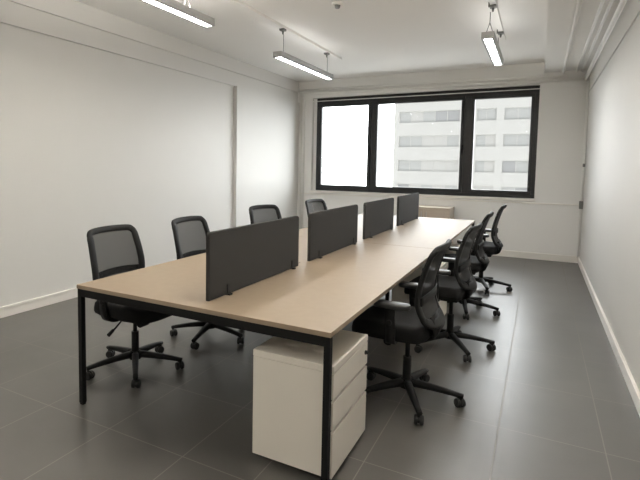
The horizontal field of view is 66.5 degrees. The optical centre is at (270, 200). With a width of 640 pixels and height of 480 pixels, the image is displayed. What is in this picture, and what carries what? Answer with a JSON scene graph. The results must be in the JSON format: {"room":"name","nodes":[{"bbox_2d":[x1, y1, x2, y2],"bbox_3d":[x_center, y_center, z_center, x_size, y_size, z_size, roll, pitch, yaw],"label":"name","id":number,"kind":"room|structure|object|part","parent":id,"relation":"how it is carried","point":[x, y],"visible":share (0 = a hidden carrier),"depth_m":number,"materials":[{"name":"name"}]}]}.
{"room":"open-plan office","nodes":[
{"label":"open-plan office","id":0,"kind":"room"},
{"bbox_2d":[0,0,298,306],"bbox_3d":[-2.856,-0.435,4.052,0.302,3.180,14.034,3,5,29],"label":"wall","id":1,"kind":"structure","parent":0,"point":[106,119],"depth_m":5.68,"materials":[{"name":"white paint"}]},
{"bbox_2d":[0,287,77,317],"bbox_3d":[-2.767,1.084,4.088,0.084,0.107,13.532,3,5,29],"label":"baseboard","id":2,"kind":"structure","parent":1,"relation":"attached to","point":[19,307],"depth_m":4.89,"materials":[{"name":"white"}]},
{"bbox_2d":[75,0,547,81],"bbox_3d":[-0.577,-2.002,2.686,5.464,0.200,14.034,3,5,29],"label":"ceiling","id":3,"kind":"structure","parent":0,"point":[370,37],"depth_m":6.07,"materials":[{"name":"white paint"}]},
{"bbox_2d":[228,0,341,59],"bbox_3d":[-1.726,-1.855,2.530,0.077,0.100,11.550,3,5,29],"label":"ceiling track","id":4,"kind":"object","parent":3,"relation":"attached to","point":[282,28],"visible":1,"depth_m":5.86,"materials":[{"name":"white metal"}]},
{"bbox_2d":[140,0,214,27],"bbox_3d":[-0.978,-1.734,3.812,0.118,0.305,1.668,3,5,29],"label":"pendant light","id":5,"kind":"object","parent":4,"relation":"hanging from","point":[176,8],"visible":1,"depth_m":4.18,"materials":[{"name":"silver metal"}]},
{"bbox_2d":[273,34,332,79],"bbox_3d":[0.479,-1.906,6.486,0.118,0.305,1.648,3,5,29],"label":"pendant light","id":6,"kind":"object","parent":4,"relation":"hanging from","point":[282,56],"visible":1,"depth_m":6.29,"materials":[{"name":"silver metal"}]},
{"bbox_2d":[277,57,329,78],"bbox_3d":[0.477,-1.775,6.495,0.070,0.017,1.628,3,5,29],"label":"diffuser","id":7,"kind":"object","parent":6,"relation":"attached to","point":[293,61],"depth_m":6.41,"materials":[{"name":"white plastic"}]},
{"bbox_2d":[332,1,342,8],"bbox_3d":[0.694,-2.029,5.052,0.120,0.050,0.120,3,5,29],"label":"ceiling detector","id":8,"kind":"object","parent":3,"relation":"attached to","point":[337,5],"visible":1,"depth_m":5.02,"materials":[{"name":"white plastic"}]},
{"bbox_2d":[488,0,505,40],"bbox_3d":[0.262,-1.745,1.347,0.077,0.100,11.400,3,5,29],"label":"ceiling track","id":9,"kind":"object","parent":3,"relation":"attached to","point":[492,4],"visible":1,"depth_m":5.37,"materials":[{"name":"white metal"}]},
{"bbox_2d":[481,12,503,65],"bbox_3d":[2.504,-1.804,5.437,0.118,0.305,1.408,3,5,29],"label":"pendant light","id":10,"kind":"object","parent":9,"relation":"hanging from","point":[489,39],"visible":1,"depth_m":5.19,"materials":[{"name":"silver metal"}]},
{"bbox_2d":[485,39,500,63],"bbox_3d":[2.502,-1.674,5.446,0.070,0.017,1.388,3,5,29],"label":"diffuser","id":11,"kind":"object","parent":10,"relation":"attached to","point":[492,47],"depth_m":5.36,"materials":[{"name":"white plastic"}]},
{"bbox_2d":[0,255,639,479],"bbox_3d":[-0.653,1.250,2.908,5.134,0.001,13.704,3,5,29],"label":"floor","id":12,"kind":"structure","parent":0,"point":[553,400],"depth_m":3.02,"materials":[{"name":"grey tile"}]},
{"bbox_2d":[86,224,183,387],"bbox_3d":[-0.972,0.698,3.461,0.656,1.014,0.656,3,5,29],"label":"swivel chair","id":13,"kind":"object","parent":12,"relation":"on","point":[113,249],"visible":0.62,"depth_m":3.44,"materials":[{"name":"black fabric"}]},
{"bbox_3d":[-1.065,0.695,3.259,0.061,0.240,0.185,3,5,33],"label":"armrest","id":14,"kind":"part","parent":13,"relation":"part of","materials":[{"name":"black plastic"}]},
{"bbox_3d":[-1.039,0.855,3.297,0.027,0.080,0.214,2,4,19],"label":"height lever","id":15,"kind":"part","parent":13,"relation":"part of","materials":[{"name":"black plastic"}]},
{"bbox_3d":[-1.136,0.442,3.523,0.141,0.516,0.492,3,5,29],"label":"frame","id":16,"kind":"part","parent":13,"relation":"part of","materials":[{"name":"black plastic"}]},
{"bbox_3d":[-0.929,0.738,3.427,0.488,0.111,0.502,3,5,29],"label":"seat","id":17,"kind":"part","parent":13,"relation":"part of","materials":[{"name":"black fabric"}]},
{"bbox_2d":[170,216,243,349],"bbox_3d":[-0.490,0.658,4.110,0.658,1.014,0.658,3,5,29],"label":"swivel chair","id":18,"kind":"object","parent":12,"relation":"on","point":[189,232],"visible":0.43,"depth_m":4.14,"materials":[{"name":"black fabric"}]},
{"bbox_3d":[-0.697,0.398,4.216,0.141,0.516,0.492,3,5,29],"label":"frame","id":19,"kind":"part","parent":18,"relation":"part of","materials":[{"name":"black plastic"}]},
{"bbox_2d":[249,204,281,223],"bbox_3d":[0.085,0.575,5.233,0.658,1.034,0.653,5,6,44],"label":"swivel chair","id":20,"kind":"object","parent":12,"relation":"on","point":[267,212],"visible":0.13,"depth_m":5.35,"materials":[{"name":"black fabric"}]},
{"bbox_2d":[77,214,474,479],"bbox_3d":[0.845,0.758,4.872,1.628,0.741,5.361,3,5,29],"label":"desk","id":21,"kind":"object","parent":12,"relation":"on","point":[310,303],"visible":0.63,"depth_m":2.87,"materials":[{"name":"brown wood"}]},
{"bbox_3d":[-1.140,0.882,2.933,0.031,0.716,0.031,3,5,29],"label":"leg","id":22,"kind":"part","parent":21,"relation":"part of","materials":[{"name":"black metal"}]},
{"bbox_3d":[-0.441,0.585,2.525,1.558,0.046,0.031,3,5,29],"label":"rail","id":23,"kind":"part","parent":21,"relation":"part of","materials":[{"name":"black metal"}]},
{"bbox_2d":[206,216,298,300],"bbox_3d":[-0.070,0.322,3.033,0.070,0.369,1.086,3,5,29],"label":"screen","id":24,"kind":"object","parent":21,"relation":"on","point":[239,257],"visible":1,"depth_m":2.89,"materials":[{"name":"grey fabric"}]},
{"bbox_3d":[0.249,0.956,2.166,0.031,0.716,0.031,3,5,29],"label":"leg","id":25,"kind":"part","parent":21,"relation":"part of","materials":[{"name":"black metal"}]},
{"bbox_2d":[307,204,357,260],"bbox_3d":[0.555,0.249,4.159,0.070,0.369,1.094,3,5,29],"label":"screen","id":26,"kind":"object","parent":21,"relation":"on","point":[330,230],"visible":1,"depth_m":4.04,"materials":[{"name":"grey fabric"}]},
{"bbox_2d":[363,198,393,238],"bbox_3d":[1.191,0.176,5.304,0.070,0.369,1.075,3,5,29],"label":"screen","id":27,"kind":"object","parent":21,"relation":"on","point":[378,215],"visible":1,"depth_m":5.19,"materials":[{"name":"grey fabric"}]},
{"bbox_3d":[1.104,0.817,4.583,0.031,0.670,0.031,3,5,29],"label":"leg","id":28,"kind":"part","parent":21,"relation":"part of","materials":[{"name":"black metal"}]},
{"bbox_2d":[396,193,418,225],"bbox_3d":[1.838,0.102,6.470,0.070,0.369,1.135,3,5,29],"label":"screen","id":29,"kind":"object","parent":21,"relation":"on","point":[407,205],"visible":1,"depth_m":6.35,"materials":[{"name":"grey fabric"}]},
{"bbox_2d":[252,330,368,478],"bbox_3d":[0.223,1.007,2.517,0.442,0.563,0.498,3,5,29],"label":"drawer pedestal","id":30,"kind":"object","parent":12,"relation":"on","point":[287,374],"visible":0.84,"depth_m":2.33,"materials":[{"name":"white metal"}]},
{"bbox_3d":[0.392,1.158,2.433,0.016,0.215,0.492,3,5,29],"label":"drawer","id":31,"kind":"part","parent":30,"relation":"part of","materials":[{"name":"white metal"}]},
{"bbox_3d":[0.394,0.971,2.420,0.016,0.129,0.492,3,5,29],"label":"drawer","id":32,"kind":"part","parent":30,"relation":"part of","materials":[{"name":"white metal"}]},
{"bbox_3d":[0.396,0.832,2.410,0.016,0.120,0.492,3,5,29],"label":"drawer","id":33,"kind":"part","parent":30,"relation":"part of","materials":[{"name":"white metal"}]},
{"bbox_2d":[305,199,327,214],"bbox_3d":[0.745,0.501,6.460,0.652,1.024,0.663,4,5,39],"label":"swivel chair","id":34,"kind":"object","parent":12,"relation":"on","point":[312,205],"visible":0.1,"depth_m":6.58,"materials":[{"name":"black fabric"}]},
{"bbox_2d":[352,239,465,424],"bbox_3d":[0.884,0.746,3.058,0.675,1.024,0.656,3,5,30],"label":"swivel chair","id":35,"kind":"object","parent":12,"relation":"on","point":[419,321],"visible":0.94,"depth_m":2.92,"materials":[{"name":"black fabric"}]},
{"bbox_3d":[0.725,0.735,2.887,0.061,0.240,0.185,3,5,26],"label":"armrest","id":36,"kind":"part","parent":35,"relation":"part of","materials":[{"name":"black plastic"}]},
{"bbox_3d":[0.795,0.775,3.092,0.488,0.111,0.502,3,5,30],"label":"seat","id":37,"kind":"part","parent":35,"relation":"part of","materials":[{"name":"black fabric"}]},
{"bbox_3d":[0.935,0.712,3.251,0.061,0.240,0.185,3,5,34],"label":"armrest","id":38,"kind":"part","parent":35,"relation":"part of","materials":[{"name":"black plastic"}]},
{"bbox_3d":[1.007,0.501,2.952,0.141,0.516,0.492,3,5,30],"label":"frame","id":39,"kind":"part","parent":35,"relation":"part of","materials":[{"name":"black plastic"}]},
{"bbox_2d":[391,262,447,315],"bbox_3d":[1.452,0.869,4.684,0.442,0.563,0.498,3,5,29],"label":"drawer pedestal","id":40,"kind":"object","parent":12,"relation":"on","point":[398,295],"visible":0.07,"depth_m":4.53,"materials":[{"name":"white metal"}]},
{"bbox_3d":[1.621,1.019,4.600,0.016,0.215,0.492,3,5,29],"label":"drawer","id":41,"kind":"part","parent":40,"relation":"part of","materials":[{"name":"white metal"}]},
{"bbox_2d":[418,205,453,242],"bbox_3d":[2.708,0.497,8.475,0.848,0.798,0.475,3,5,29],"label":"base cabinet","id":42,"kind":"object","parent":12,"relation":"on","point":[446,212],"visible":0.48,"depth_m":8.21,"materials":[{"name":"beige laminate"}]},
{"bbox_3d":[2.422,0.479,8.390,0.414,0.698,0.016,3,5,29],"label":"door","id":43,"kind":"part","parent":42,"relation":"part of","materials":[{"name":"beige laminate"}]},
{"bbox_3d":[2.790,0.498,8.188,0.414,0.698,0.016,3,5,29],"label":"door","id":44,"kind":"part","parent":42,"relation":"part of","materials":[{"name":"beige laminate"}]},
{"bbox_2d":[404,223,495,362],"bbox_3d":[1.475,0.687,3.965,0.688,1.029,0.657,3,5,33],"label":"swivel chair","id":45,"kind":"object","parent":12,"relation":"on","point":[460,283],"visible":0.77,"depth_m":3.82,"materials":[{"name":"black plastic"}]},
{"bbox_3d":[1.381,0.712,4.007,0.488,0.111,0.502,3,5,33],"label":"seat","id":46,"kind":"part","parent":45,"relation":"part of","materials":[{"name":"black fabric"}]},
{"bbox_3d":[1.300,0.672,3.806,0.061,0.240,0.185,3,5,29],"label":"armrest","id":47,"kind":"part","parent":45,"relation":"part of","materials":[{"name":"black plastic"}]},
{"bbox_3d":[1.530,0.650,4.158,0.061,0.240,0.185,4,5,37],"label":"armrest","id":48,"kind":"part","parent":45,"relation":"part of","materials":[{"name":"black plastic"}]},
{"bbox_3d":[1.587,0.439,3.856,0.141,0.516,0.492,3,5,33],"label":"frame","id":49,"kind":"part","parent":45,"relation":"part of","materials":[{"name":"black plastic"}]},
{"bbox_2d":[445,243,459,253],"bbox_3d":[1.998,0.806,5.666,0.442,0.563,0.498,3,5,29],"label":"drawer pedestal","id":50,"kind":"object","parent":12,"relation":"on","point":[448,251],"visible":0.02,"depth_m":5.39,"materials":[{"name":"white metal"}]},
{"bbox_2d":[444,211,499,319],"bbox_3d":[2.008,0.621,4.956,0.660,1.034,0.658,3,5,29],"label":"swivel chair","id":51,"kind":"object","parent":12,"relation":"on","point":[479,263],"visible":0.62,"depth_m":4.78,"materials":[{"name":"black plastic"}]},
{"bbox_3d":[1.935,0.643,5.004,0.488,0.111,0.502,3,5,29],"label":"seat","id":52,"kind":"part","parent":51,"relation":"part of","materials":[{"name":"black fabric"}]},
{"bbox_3d":[2.149,0.369,4.868,0.141,0.516,0.492,3,5,29],"label":"frame","id":53,"kind":"part","parent":51,"relation":"part of","materials":[{"name":"black plastic"}]},
{"bbox_2d":[458,204,512,294],"bbox_3d":[2.605,0.555,5.914,0.660,1.044,0.660,3,5,29],"label":"swivel chair","id":54,"kind":"object","parent":12,"relation":"on","point":[495,247],"visible":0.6,"depth_m":5.74,"materials":[{"name":"black plastic"}]},
{"bbox_3d":[2.528,0.573,5.954,0.488,0.111,0.502,3,5,29],"label":"seat","id":55,"kind":"part","parent":54,"relation":"part of","materials":[{"name":"black fabric"}]},
{"bbox_3d":[2.742,0.299,5.817,0.141,0.516,0.492,3,5,29],"label":"frame","id":56,"kind":"part","parent":54,"relation":"part of","materials":[{"name":"black plastic"}]},
{"bbox_2d":[297,62,589,255],"bbox_3d":[2.737,-0.701,8.813,4.984,3.180,0.270,3,5,29],"label":"wall","id":57,"kind":"structure","parent":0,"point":[534,228],"depth_m":7.94,"materials":[{"name":"white paint"}]},
{"bbox_2d":[299,92,301,228],"bbox_3d":[0.604,-0.709,9.861,0.024,2.950,0.023,3,5,29],"label":"conduit","id":58,"kind":"object","parent":57,"relation":"attached to","point":[301,92],"visible":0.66,"depth_m":9.84,"materials":[{"name":"white"}]},
{"bbox_2d":[316,85,539,197],"bbox_3d":[2.632,-1.054,8.834,3.907,1.863,0.146,3,5,29],"label":"window","id":59,"kind":"structure","parent":57,"relation":"attached to","point":[468,100],"depth_m":8.53,"materials":[{"name":"metal"}]},
{"bbox_3d":[1.446,-1.073,9.514,1.055,1.653,0.088,3,5,29],"label":"sash","id":60,"kind":"part","parent":59,"relation":"part of","materials":[{"name":"metal"}]},
{"bbox_3d":[2.670,-1.008,8.838,1.585,1.653,0.088,3,5,29],"label":"sash","id":61,"kind":"part","parent":59,"relation":"part of","materials":[{"name":"metal"}]},
{"bbox_3d":[3.876,-0.945,8.172,0.962,1.653,0.088,3,5,29],"label":"sash","id":62,"kind":"part","parent":59,"relation":"part of","materials":[{"name":"metal"}]},
{"bbox_2d":[299,0,582,91],"bbox_3d":[-0.691,-1.707,2.780,4.580,0.095,13.535,3,5,29],"label":"conduit","id":63,"kind":"object","parent":57,"relation":"attached to","point":[579,2],"visible":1,"depth_m":7.98,"materials":[{"name":"white"}]},
{"bbox_2d":[301,77,583,228],"bbox_3d":[2.724,-0.589,8.667,4.788,2.938,0.044,3,5,29],"label":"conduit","id":64,"kind":"object","parent":57,"relation":"attached to","point":[564,79],"visible":0.91,"depth_m":8.79,"materials":[{"name":"white"}]},
{"bbox_2d":[493,250,577,262],"bbox_3d":[2.698,0.820,8.800,4.900,0.107,0.022,3,5,29],"label":"baseboard","id":65,"kind":"structure","parent":57,"relation":"attached to","point":[506,253],"depth_m":7.88,"materials":[{"name":"white"}]},
{"bbox_2d":[579,0,639,391],"bbox_3d":[1.680,-0.197,1.548,0.252,3.180,14.034,3,5,29],"label":"wall","id":66,"kind":"structure","parent":0,"point":[609,252],"depth_m":4.27,"materials":[{"name":"white paint"}]},
{"bbox_2d":[544,0,620,72],"bbox_3d":[1.334,-1.722,1.643,0.609,0.160,13.554,3,5,29],"label":"soffit","id":67,"kind":"object","parent":66,"relation":"attached to","point":[560,13],"depth_m":5.38,"materials":[{"name":"white paint"}]},
{"bbox_2d":[577,80,589,256],"bbox_3d":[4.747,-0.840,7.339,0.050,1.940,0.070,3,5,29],"label":"conduit","id":68,"kind":"object","parent":66,"relation":"attached to","point":[581,201],"visible":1,"depth_m":7.33,"materials":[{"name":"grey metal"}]},
{"bbox_2d":[576,0,604,71],"bbox_3d":[1.449,-1.620,1.590,0.027,0.028,13.522,3,5,29],"label":"conduit","id":69,"kind":"object","parent":66,"relation":"attached to","point":[602,1],"visible":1,"depth_m":5.29,"materials":[{"name":"white"}]},
{"bbox_2d":[581,0,613,71],"bbox_3d":[1.510,-1.617,1.556,0.027,0.028,13.522,3,5,29],"label":"conduit","id":70,"kind":"object","parent":66,"relation":"attached to","point":[611,1],"visible":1,"depth_m":5.28,"materials":[{"name":"white"}]},
{"bbox_2d":[584,0,626,79],"bbox_3d":[1.544,-1.510,1.525,0.044,0.086,13.489,3,5,29],"label":"conduit","id":71,"kind":"object","parent":66,"relation":"attached to","point":[622,3],"visible":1,"depth_m":4.96,"materials":[{"name":"white"}]},
{"bbox_2d":[578,257,639,416],"bbox_3d":[1.546,1.311,1.707,0.022,0.107,13.532,3,5,29],"label":"baseboard","id":72,"kind":"structure","parent":66,"relation":"attached to","point":[633,389],"depth_m":3.82,"materials":[{"name":"white"}]},
{"label":"outside","id":73,"kind":"structure","parent":0,"visible":0},
{"bbox_3d":[38.577,11.047,70.936,240.000,0.200,140.000,3,5,29],"label":"ground","id":74,"kind":"structure","parent":73,"visible":0},
{"bbox_2d":[392,97,531,190],"bbox_3d":[27.589,-0.177,60.269,21.950,23.420,12.020,3,5,29],"label":"apartment building","id":75,"kind":"structure","parent":74,"relation":"on","point":[426,153],"depth_m":56.37,"materials":[{"name":"concrete"}]},
{"bbox_3d":[16.378,-1.406,59.892,1.350,1.250,0.090,3,5,29],"label":"pane","id":76,"kind":"part","parent":75,"relation":"part of","materials":[{"name":"grey glass"}]},
{"bbox_3d":[16.416,-4.318,59.684,1.350,1.250,0.090,3,5,29],"label":"pane","id":77,"kind":"part","parent":75,"relation":"part of","materials":[{"name":"white glass"}]},
{"bbox_3d":[16.454,-7.230,59.476,1.350,1.250,0.090,3,5,29],"label":"pane","id":78,"kind":"part","parent":75,"relation":"part of","materials":[{"name":"white glass"}]},
{"bbox_3d":[16.493,-10.143,59.268,1.350,1.250,0.090,3,5,29],"label":"pane","id":79,"kind":"part","parent":75,"relation":"part of","materials":[{"name":"grey glass"}]},
{"bbox_3d":[17.632,-4.254,59.013,1.350,1.250,0.090,3,5,29],"label":"pane","id":80,"kind":"part","parent":75,"relation":"part of","materials":[{"name":"white glass"}]},
{"bbox_3d":[17.670,-7.166,58.805,1.350,1.250,0.090,3,5,29],"label":"pane","id":81,"kind":"part","parent":75,"relation":"part of","materials":[{"name":"white glass"}]},
{"bbox_3d":[17.708,-10.079,58.597,1.350,1.250,0.090,3,5,29],"label":"pane","id":82,"kind":"part","parent":75,"relation":"part of","materials":[{"name":"grey glass"}]},
{"bbox_3d":[18.809,-1.278,58.550,1.350,1.250,0.090,3,5,29],"label":"pane","id":83,"kind":"part","parent":75,"relation":"part of","materials":[{"name":"grey glass"}]},
{"bbox_3d":[18.847,-4.190,58.342,1.350,1.250,0.090,3,5,29],"label":"pane","id":84,"kind":"part","parent":75,"relation":"part of","materials":[{"name":"white glass"}]},
{"bbox_3d":[18.886,-7.103,58.134,1.350,1.250,0.090,3,5,29],"label":"pane","id":85,"kind":"part","parent":75,"relation":"part of","materials":[{"name":"white glass"}]},
{"bbox_3d":[18.924,-10.015,57.926,1.350,1.250,0.090,3,5,29],"label":"pane","id":86,"kind":"part","parent":75,"relation":"part of","materials":[{"name":"grey glass"}]},
{"bbox_3d":[20.024,-1.214,57.879,1.350,1.250,0.090,3,5,29],"label":"pane","id":87,"kind":"part","parent":75,"relation":"part of","materials":[{"name":"grey glass"}]},
{"bbox_3d":[20.063,-4.126,57.671,1.350,1.250,0.090,3,5,29],"label":"pane","id":88,"kind":"part","parent":75,"relation":"part of","materials":[{"name":"white glass"}]},
{"bbox_3d":[20.101,-7.038,57.463,1.350,1.250,0.090,3,5,29],"label":"pane","id":89,"kind":"part","parent":75,"relation":"part of","materials":[{"name":"white glass"}]},
{"bbox_3d":[20.140,-9.951,57.255,1.350,1.250,0.090,3,5,29],"label":"pane","id":90,"kind":"part","parent":75,"relation":"part of","materials":[{"name":"grey glass"}]},
{"bbox_3d":[21.240,-1.150,57.208,1.350,1.250,0.090,3,5,29],"label":"pane","id":91,"kind":"part","parent":75,"relation":"part of","materials":[{"name":"grey glass"}]},
{"bbox_3d":[21.278,-4.062,57.000,1.350,1.250,0.090,3,5,29],"label":"pane","id":92,"kind":"part","parent":75,"relation":"part of","materials":[{"name":"white glass"}]},
{"bbox_3d":[21.317,-6.975,56.792,1.350,1.250,0.090,3,5,29],"label":"pane","id":93,"kind":"part","parent":75,"relation":"part of","materials":[{"name":"white glass"}]},
{"bbox_3d":[21.355,-9.887,56.584,1.350,1.250,0.090,3,5,29],"label":"pane","id":94,"kind":"part","parent":75,"relation":"part of","materials":[{"name":"grey glass"}]},
{"bbox_3d":[23.928,-3.923,55.537,0.990,1.250,0.090,3,5,29],"label":"pane","id":95,"kind":"part","parent":75,"relation":"part of","materials":[{"name":"white glass"}]},
{"bbox_3d":[23.967,-6.835,55.329,0.990,1.250,0.090,3,5,29],"label":"pane","id":96,"kind":"part","parent":75,"relation":"part of","materials":[{"name":"grey glass"}]},
{"bbox_3d":[24.005,-9.748,55.121,0.990,1.250,0.090,3,5,29],"label":"pane","id":97,"kind":"part","parent":75,"relation":"part of","materials":[{"name":"grey glass"}]},
{"bbox_3d":[24.829,-3.876,55.040,0.990,1.250,0.090,3,5,29],"label":"pane","id":98,"kind":"part","parent":75,"relation":"part of","materials":[{"name":"grey glass"}]},
{"bbox_3d":[24.867,-6.788,54.832,0.990,1.250,0.090,3,5,29],"label":"pane","id":99,"kind":"part","parent":75,"relation":"part of","materials":[{"name":"grey glass"}]},
{"bbox_3d":[24.906,-9.700,54.624,0.990,1.250,0.090,3,5,29],"label":"pane","id":100,"kind":"part","parent":75,"relation":"part of","materials":[{"name":"grey glass"}]},
{"bbox_3d":[26.516,-0.873,54.296,1.335,1.250,0.090,3,5,29],"label":"pane","id":101,"kind":"part","parent":75,"relation":"part of","materials":[{"name":"grey glass"}]},
{"bbox_3d":[26.554,-3.785,54.088,1.335,1.250,0.090,3,5,29],"label":"pane","id":102,"kind":"part","parent":75,"relation":"part of","materials":[{"name":"grey glass"}]},
{"bbox_3d":[26.593,-6.697,53.880,1.335,1.250,0.090,3,5,29],"label":"pane","id":103,"kind":"part","parent":75,"relation":"part of","materials":[{"name":"white glass"}]},
{"bbox_3d":[26.631,-9.610,53.672,1.335,1.250,0.090,3,5,29],"label":"pane","id":104,"kind":"part","parent":75,"relation":"part of","materials":[{"name":"grey glass"}]},
{"bbox_3d":[27.718,-0.809,53.632,1.335,1.250,0.090,3,5,29],"label":"pane","id":105,"kind":"part","parent":75,"relation":"part of","materials":[{"name":"grey glass"}]},
{"bbox_3d":[27.757,-3.722,53.424,1.335,1.250,0.090,3,5,29],"label":"pane","id":106,"kind":"part","parent":75,"relation":"part of","materials":[{"name":"grey glass"}]},
{"bbox_3d":[27.795,-6.634,53.216,1.335,1.250,0.090,3,5,29],"label":"pane","id":107,"kind":"part","parent":75,"relation":"part of","materials":[{"name":"grey glass"}]},
{"bbox_3d":[27.833,-9.546,53.008,1.335,1.250,0.090,3,5,29],"label":"pane","id":108,"kind":"part","parent":75,"relation":"part of","materials":[{"name":"grey glass"}]}
]}

